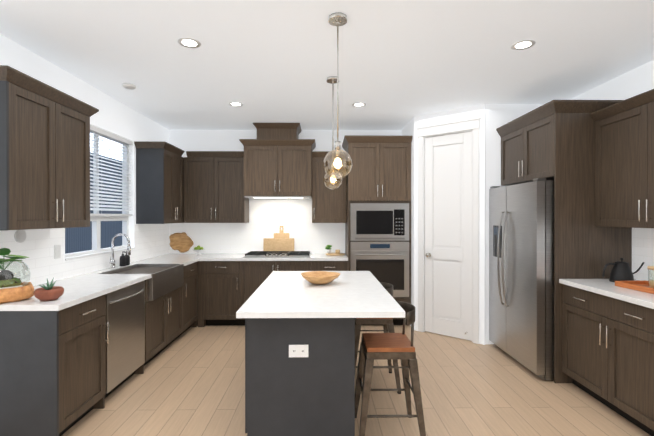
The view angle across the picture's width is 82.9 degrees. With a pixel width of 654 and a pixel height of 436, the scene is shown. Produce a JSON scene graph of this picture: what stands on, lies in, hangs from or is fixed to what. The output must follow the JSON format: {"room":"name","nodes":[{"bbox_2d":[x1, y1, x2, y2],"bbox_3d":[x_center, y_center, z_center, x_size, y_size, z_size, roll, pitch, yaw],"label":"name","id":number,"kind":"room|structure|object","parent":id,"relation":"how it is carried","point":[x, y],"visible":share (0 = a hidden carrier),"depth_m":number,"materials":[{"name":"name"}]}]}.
{"room":"kitchen","nodes":[
{"label":"kitchen","id":0,"kind":"room"},
{"bbox_2d":[0,34,171,285],"bbox_3d":[-2.346,0.079,1.439,0.144,2.740,8.340,0,0,-1],"label":"wall","id":1,"kind":"structure","parent":0,"point":[113,116],"depth_m":3.46,"materials":[{"name":"white paint"}]},
{"bbox_2d":[14,230,25,242],"bbox_3d":[-2.284,0.135,2.761,0.014,0.100,0.100,0,0,-1],"label":"electrical outlet plate","id":2,"kind":"object","parent":1,"relation":"attached to","point":[19,236],"depth_m":2.75,"materials":[{"name":"white plastic"}]},
{"bbox_2d":[0,65,98,230],"bbox_3d":[-2.104,-0.419,2.668,0.377,0.990,0.910,0,0,-1],"label":"upper cabinet","id":3,"kind":"object","parent":1,"relation":"attached to","point":[44,156],"visible":1,"depth_m":2.55,"materials":[{"name":"brown wood"}]},
{"bbox_2d":[54,245,60,258],"bbox_3d":[-2.293,0.286,3.150,0.008,0.115,0.070,0,0,-1],"label":"electrical outlet plate","id":4,"kind":"object","parent":1,"relation":"attached to","point":[57,248],"depth_m":3.15,"materials":[{"name":"white plastic"}]},
{"bbox_2d":[65,131,134,260],"bbox_3d":[-2.361,-0.272,3.848,0.127,1.290,1.200,0,0,-1],"label":"window","id":5,"kind":"structure","parent":1,"relation":"in","point":[97,249],"depth_m":3.86,"materials":[{"name":"white plastic"}]},
{"bbox_2d":[90,125,132,215],"bbox_3d":[-2.341,-0.469,3.848,0.047,0.893,1.188,0,0,-1],"label":"window blinds","id":6,"kind":"object","parent":5,"relation":"attached to","point":[101,132],"visible":0.69,"depth_m":3.98,"materials":[{"name":"white plastic"}]},
{"bbox_2d":[134,141,184,223],"bbox_3d":[-2.135,-0.425,4.957,0.375,0.990,1.023,0,0,-1],"label":"upper cabinet","id":7,"kind":"object","parent":1,"relation":"attached to","point":[159,182],"visible":1,"depth_m":4.49,"materials":[{"name":"brown wood"}]},
{"bbox_2d":[0,0,653,130],"bbox_3d":[0.206,-1.341,1.469,5.270,0.100,8.360,0,0,-1],"label":"ceiling","id":8,"kind":"structure","parent":0,"point":[402,63],"depth_m":2.90,"materials":[{"name":"white paint"}]},
{"bbox_2d":[122,83,135,89],"bbox_3d":[-1.927,-1.281,3.611,0.120,0.029,0.120,0,0,-1],"label":"ceiling detector","id":9,"kind":"object","parent":8,"relation":"attached to","point":[129,86],"visible":1,"depth_m":3.58,"materials":[{"name":"white plastic"}]},
{"bbox_2d":[177,38,200,47],"bbox_3d":[-1.015,-1.290,2.733,0.164,0.002,0.164,0,0,-1],"label":"recessed light","id":10,"kind":"object","parent":8,"relation":"in","point":[189,42],"visible":1,"depth_m":2.72,"materials":[{"name":"white"}]},
{"bbox_2d":[229,102,242,105],"bbox_3d":[-1.035,-1.294,4.213,0.164,0.002,0.164,0,0,-1],"label":"recessed light","id":11,"kind":"object","parent":8,"relation":"in","point":[235,104],"visible":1,"depth_m":4.22,"materials":[{"name":"white"}]},
{"bbox_2d":[323,76,342,188],"bbox_3d":[0.056,-0.781,3.438,0.180,1.029,0.180,0,0,-1],"label":"pendant light","id":12,"kind":"object","parent":8,"relation":"hanging from","point":[332,80],"visible":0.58,"depth_m":3.44,"materials":[{"name":"clear glass"}]},
{"bbox_2d":[323,12,351,178],"bbox_3d":[0.069,-0.773,2.389,0.190,1.039,0.190,0,0,-1],"label":"pendant light","id":13,"kind":"object","parent":8,"relation":"hanging from","point":[337,19],"visible":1,"depth_m":2.38,"materials":[{"name":"clear glass"}]},
{"bbox_2d":[352,102,365,106],"bbox_3d":[0.365,-1.294,4.231,0.164,0.002,0.164,0,0,-1],"label":"recessed light","id":14,"kind":"object","parent":8,"relation":"in","point":[359,104],"visible":1,"depth_m":4.22,"materials":[{"name":"white"}]},
{"bbox_2d":[511,40,535,49],"bbox_3d":[1.464,-1.290,2.766,0.164,0.002,0.164,0,0,-1],"label":"recessed light","id":15,"kind":"object","parent":8,"relation":"in","point":[523,44],"visible":1,"depth_m":2.76,"materials":[{"name":"white"}]},
{"bbox_2d":[168,130,503,317],"bbox_3d":[0.153,0.068,5.570,4.950,2.740,0.144,0,0,-1],"label":"wall","id":16,"kind":"structure","parent":0,"point":[268,218],"depth_m":5.48,"materials":[{"name":"white paint"}]},
{"bbox_2d":[184,151,248,222],"bbox_3d":[-1.571,-0.426,5.289,0.845,0.990,0.375,0,0,-1],"label":"upper cabinet","id":17,"kind":"object","parent":16,"relation":"attached to","point":[213,186],"visible":0.85,"depth_m":5.16,"materials":[{"name":"brown wood"}]},
{"bbox_2d":[239,123,315,198],"bbox_3d":[-0.678,-0.790,5.252,1.030,1.018,0.470,0,0,-1],"label":"upper cabinet","id":18,"kind":"object","parent":16,"relation":"attached to","point":[277,160],"visible":0.98,"depth_m":5.08,"materials":[{"name":"brown wood"}]},
{"bbox_2d":[312,151,346,222],"bbox_3d":[0.030,-0.426,5.310,0.484,0.990,0.375,0,0,-1],"label":"upper cabinet","id":19,"kind":"object","parent":16,"relation":"attached to","point":[329,205],"visible":0.75,"depth_m":5.18,"materials":[{"name":"brown wood"}]},
{"bbox_2d":[416,117,480,343],"bbox_3d":[1.465,0.146,4.494,0.783,2.590,0.163,0,0,39],"label":"door","id":20,"kind":"structure","parent":16,"relation":"attached to","point":[448,233],"depth_m":4.48,"materials":[{"name":"white wood"}]},
{"bbox_2d":[61,325,650,435],"bbox_3d":[0.206,1.499,1.476,5.270,0.100,8.360,0,0,-1],"label":"floor","id":21,"kind":"structure","parent":0,"point":[190,381],"depth_m":2.96,"materials":[{"name":"brown wood"}]},
{"bbox_2d":[0,289,115,435],"bbox_3d":[-1.964,1.008,2.547,0.655,0.878,0.545,0,0,-1],"label":"base cabinet","id":22,"kind":"object","parent":21,"relation":"on","point":[82,346],"depth_m":2.28,"materials":[{"name":"brown wood"}]},
{"bbox_2d":[0,253,207,312],"bbox_3d":[-1.986,0.546,3.867,0.645,0.038,3.212,0,0,-1],"label":"countertop","id":23,"kind":"structure","parent":22,"relation":"on","point":[81,287],"depth_m":3.00,"materials":[{"name":"white stone"}]},
{"bbox_2d":[0,248,33,303],"bbox_3d":[-2.091,0.367,2.391,0.337,0.325,0.328,0,0,-1],"label":"terrarium","id":24,"kind":"object","parent":23,"relation":"on","point":[13,288],"visible":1,"depth_m":2.39,"materials":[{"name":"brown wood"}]},
{"bbox_2d":[34,278,63,300],"bbox_3d":[-1.801,0.459,2.402,0.160,0.142,0.160,0,0,-1],"label":"succulent pot","id":25,"kind":"object","parent":23,"relation":"on","point":[50,292],"visible":1,"depth_m":2.36,"materials":[{"name":"ceramic"}]},
{"bbox_2d":[109,233,130,268],"bbox_3d":[-2.162,0.343,3.846,0.216,0.367,0.111,0,0,-1],"label":"faucet","id":26,"kind":"object","parent":23,"relation":"on","point":[112,263],"visible":1,"depth_m":3.86,"materials":[{"name":"silver metal"}]},
{"bbox_2d":[120,251,125,265],"bbox_3d":[-2.236,0.445,4.062,0.068,0.161,0.064,0,0,-1],"label":"soap bottle","id":27,"kind":"object","parent":23,"relation":"on","point":[122,260],"visible":1,"depth_m":4.04,"materials":[{"name":"black plastic"}]},
{"bbox_2d":[125,251,129,264],"bbox_3d":[-2.237,0.445,4.142,0.068,0.161,0.064,0,0,-1],"label":"soap bottle","id":28,"kind":"object","parent":23,"relation":"on","point":[127,259],"visible":0.69,"depth_m":4.13,"materials":[{"name":"black plastic"}]},
{"bbox_2d":[169,232,193,252],"bbox_3d":[-2.099,0.356,5.351,0.328,0.298,0.088,0,0,-25],"label":"decor","id":29,"kind":"object","parent":23,"relation":"on","point":[182,242],"visible":1,"depth_m":5.32,"materials":[{"name":"brown wood"}]},
{"bbox_2d":[192,245,204,254],"bbox_3d":[-1.839,0.457,5.307,0.190,0.131,0.190,0,0,-1],"label":"bowl","id":30,"kind":"object","parent":23,"relation":"on","point":[198,249],"visible":1,"depth_m":5.28,"materials":[{"name":"white ceramic"}]},
{"bbox_2d":[116,277,155,388],"bbox_3d":[-1.971,1.006,3.121,0.655,0.878,0.758,0,0,-1],"label":"dishwasher","id":31,"kind":"object","parent":21,"relation":"on","point":[136,302],"depth_m":3.25,"materials":[{"name":"silver metal"}]},
{"bbox_2d":[116,265,187,355],"bbox_3d":[-1.982,1.004,3.911,0.655,0.878,0.976,0,0,-1],"label":"base cabinet","id":32,"kind":"object","parent":21,"relation":"on","point":[171,280],"depth_m":4.02,"materials":[{"name":"brown wood"}]},
{"bbox_2d":[188,261,199,328],"bbox_3d":[-1.991,1.002,4.578,0.655,0.878,0.593,0,0,-1],"label":"base cabinet","id":33,"kind":"object","parent":21,"relation":"on","point":[194,269],"depth_m":4.75,"materials":[{"name":"brown wood"}]},
{"bbox_2d":[200,261,243,326],"bbox_3d":[-1.356,1.001,5.173,0.538,0.878,0.620,0,0,-1],"label":"base cabinet","id":34,"kind":"object","parent":21,"relation":"on","point":[221,282],"depth_m":4.87,"materials":[{"name":"brown wood"}]},
{"bbox_2d":[200,253,347,260],"bbox_3d":[-0.703,0.543,5.168,1.954,0.038,0.645,0,0,-1],"label":"countertop","id":35,"kind":"structure","parent":34,"relation":"on","point":[211,256],"depth_m":4.86,"materials":[{"name":"white stone"}]},
{"bbox_2d":[242,251,311,256],"bbox_3d":[-0.677,0.503,5.170,0.910,0.040,0.495,0,0,-1],"label":"cooktop","id":36,"kind":"object","parent":35,"relation":"in","point":[278,254],"visible":1,"depth_m":5.07,"materials":[{"name":"metal"}]},
{"bbox_2d":[263,226,293,250],"bbox_3d":[-0.706,0.318,5.450,0.450,0.410,0.066,0,0,-1],"label":"cutting boards","id":37,"kind":"object","parent":35,"relation":"on","point":[281,240],"visible":0.83,"depth_m":5.43,"materials":[{"name":"brown wood"}]},
{"bbox_2d":[325,253,344,255],"bbox_3d":[0.117,0.514,5.263,0.280,0.016,0.280,0,0,-1],"label":"round tray","id":38,"kind":"object","parent":35,"relation":"on","point":[334,254],"visible":0.88,"depth_m":5.15,"materials":[{"name":"brown wood"}]},
{"bbox_2d":[325,245,331,252],"bbox_3d":[0.026,0.443,5.311,0.100,0.124,0.099,0,0,-1],"label":"plant","id":39,"kind":"object","parent":38,"relation":"on","point":[328,248],"visible":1,"depth_m":5.29,"materials":[{"name":"green plant"}]},
{"bbox_2d":[244,261,315,324],"bbox_3d":[-0.678,1.001,5.182,1.051,0.878,0.620,0,0,-1],"label":"base cabinet","id":40,"kind":"object","parent":21,"relation":"on","point":[255,272],"depth_m":4.88,"materials":[{"name":"brown wood"}]},
{"bbox_2d":[245,319,354,435],"bbox_3d":[-0.078,1.012,3.007,0.880,0.865,1.468,0,0,-1],"label":"kitchen island","id":41,"kind":"object","parent":21,"relation":"on","point":[299,355],"depth_m":2.28,"materials":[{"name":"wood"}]},
{"bbox_2d":[236,271,403,318],"bbox_3d":[-0.046,0.562,2.977,0.984,0.035,1.640,0,0,-1],"label":"island countertop","id":42,"kind":"structure","parent":41,"relation":"on","point":[285,294],"depth_m":2.48,"materials":[{"name":"white stone"}]},
{"bbox_2d":[301,271,340,284],"bbox_3d":[-0.053,0.505,3.079,0.337,0.078,0.332,0,0,-1],"label":"bowl","id":43,"kind":"object","parent":42,"relation":"on","point":[319,277],"visible":1,"depth_m":3.02,"materials":[{"name":"brown wood"}]},
{"bbox_2d":[316,261,347,270],"bbox_3d":[0.002,1.001,5.191,0.544,0.878,0.620,0,0,-1],"label":"base cabinet","id":44,"kind":"object","parent":21,"relation":"on","point":[320,265],"depth_m":4.88,"materials":[{"name":"brown wood"}]},
{"bbox_2d":[342,135,412,324],"bbox_3d":[0.692,0.182,5.147,0.931,2.515,0.721,0,0,-1],"label":"tall cabinet","id":45,"kind":"object","parent":21,"relation":"on","point":[378,235],"visible":0.88,"depth_m":4.87,"materials":[{"name":"brown wood"}]},
{"bbox_2d":[355,282,400,393],"bbox_3d":[0.393,1.016,3.248,0.434,0.853,0.434,0,0,-1],"label":"stool","id":46,"kind":"object","parent":21,"relation":"on","point":[388,325],"visible":0.46,"depth_m":3.09,"materials":[{"name":"wood"}]},
{"bbox_2d":[355,301,425,435],"bbox_3d":[0.403,1.018,2.488,0.434,0.853,0.434,0,0,-1],"label":"stool","id":47,"kind":"object","parent":21,"relation":"on","point":[383,346],"visible":0.9,"depth_m":2.34,"materials":[{"name":"wood"}]},
{"bbox_2d":[489,178,553,380],"bbox_3d":[2.201,0.545,3.734,0.858,1.795,0.929,0,0,-1],"label":"fridge","id":48,"kind":"object","parent":21,"relation":"on","point":[521,273],"visible":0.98,"depth_m":3.46,"materials":[{"name":"metal"}]},
{"bbox_2d":[496,100,631,382],"bbox_3d":[2.298,0.213,3.707,0.725,2.460,1.044,0,0,-1],"label":"surround","id":49,"kind":"object","parent":21,"relation":"on","point":[554,140],"visible":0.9,"depth_m":3.23,"materials":[{"name":"brown wood"}]},
{"bbox_2d":[561,283,653,435],"bbox_3d":[2.364,1.007,2.684,0.620,0.878,1.099,0,0,-1],"label":"base cabinet","id":50,"kind":"object","parent":21,"relation":"on","point":[607,343],"depth_m":2.67,"materials":[{"name":"brown wood"}]},
{"bbox_2d":[559,279,653,310],"bbox_3d":[2.358,0.550,2.192,0.645,0.038,2.080,0,0,-1],"label":"countertop","id":51,"kind":"structure","parent":50,"relation":"on","point":[596,286],"depth_m":2.75,"materials":[{"name":"white stone"}]},
{"bbox_2d":[602,258,643,281],"bbox_3d":[2.452,0.428,3.073,0.338,0.200,0.170,0,0,-1],"label":"kettle","id":52,"kind":"object","parent":51,"relation":"on","point":[621,270],"visible":0.92,"depth_m":3.04,"materials":[{"name":"black metal"}]},
{"bbox_2d":[615,280,653,293],"bbox_3d":[2.396,0.510,2.633,0.260,0.038,0.540,0,0,-5],"label":"serving tray","id":53,"kind":"object","parent":51,"relation":"on","point":[642,285],"visible":1,"depth_m":2.79,"materials":[{"name":"brown wood"}]},
{"bbox_2d":[647,266,653,287],"bbox_3d":[2.435,0.437,2.733,0.108,0.157,0.108,0,0,-1],"label":"glass jar","id":54,"kind":"object","parent":53,"relation":"on","point":[650,282],"visible":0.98,"depth_m":2.74,"materials":[{"name":"clear glass"}]},
{"bbox_2d":[570,60,653,280],"bbox_3d":[2.759,0.079,1.506,0.144,2.740,8.340,0,0,-1],"label":"wall","id":55,"kind":"structure","parent":0,"point":[639,80],"depth_m":3.19,"materials":[{"name":"white paint"}]},
{"bbox_2d":[594,89,653,227],"bbox_3d":[2.509,-0.410,2.682,0.331,0.973,1.098,0,0,-1],"label":"upper cabinet","id":56,"kind":"object","parent":55,"relation":"attached to","point":[624,163],"depth_m":2.91,"materials":[{"name":"brown wood"}]},
{"label":"outside","id":57,"kind":"structure","parent":0,"visible":0},
{"bbox_2d":[65,133,121,253],"bbox_3d":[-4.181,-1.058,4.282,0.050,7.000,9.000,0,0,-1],"label":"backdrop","id":58,"kind":"structure","parent":57,"point":[78,239],"depth_m":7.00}
]}

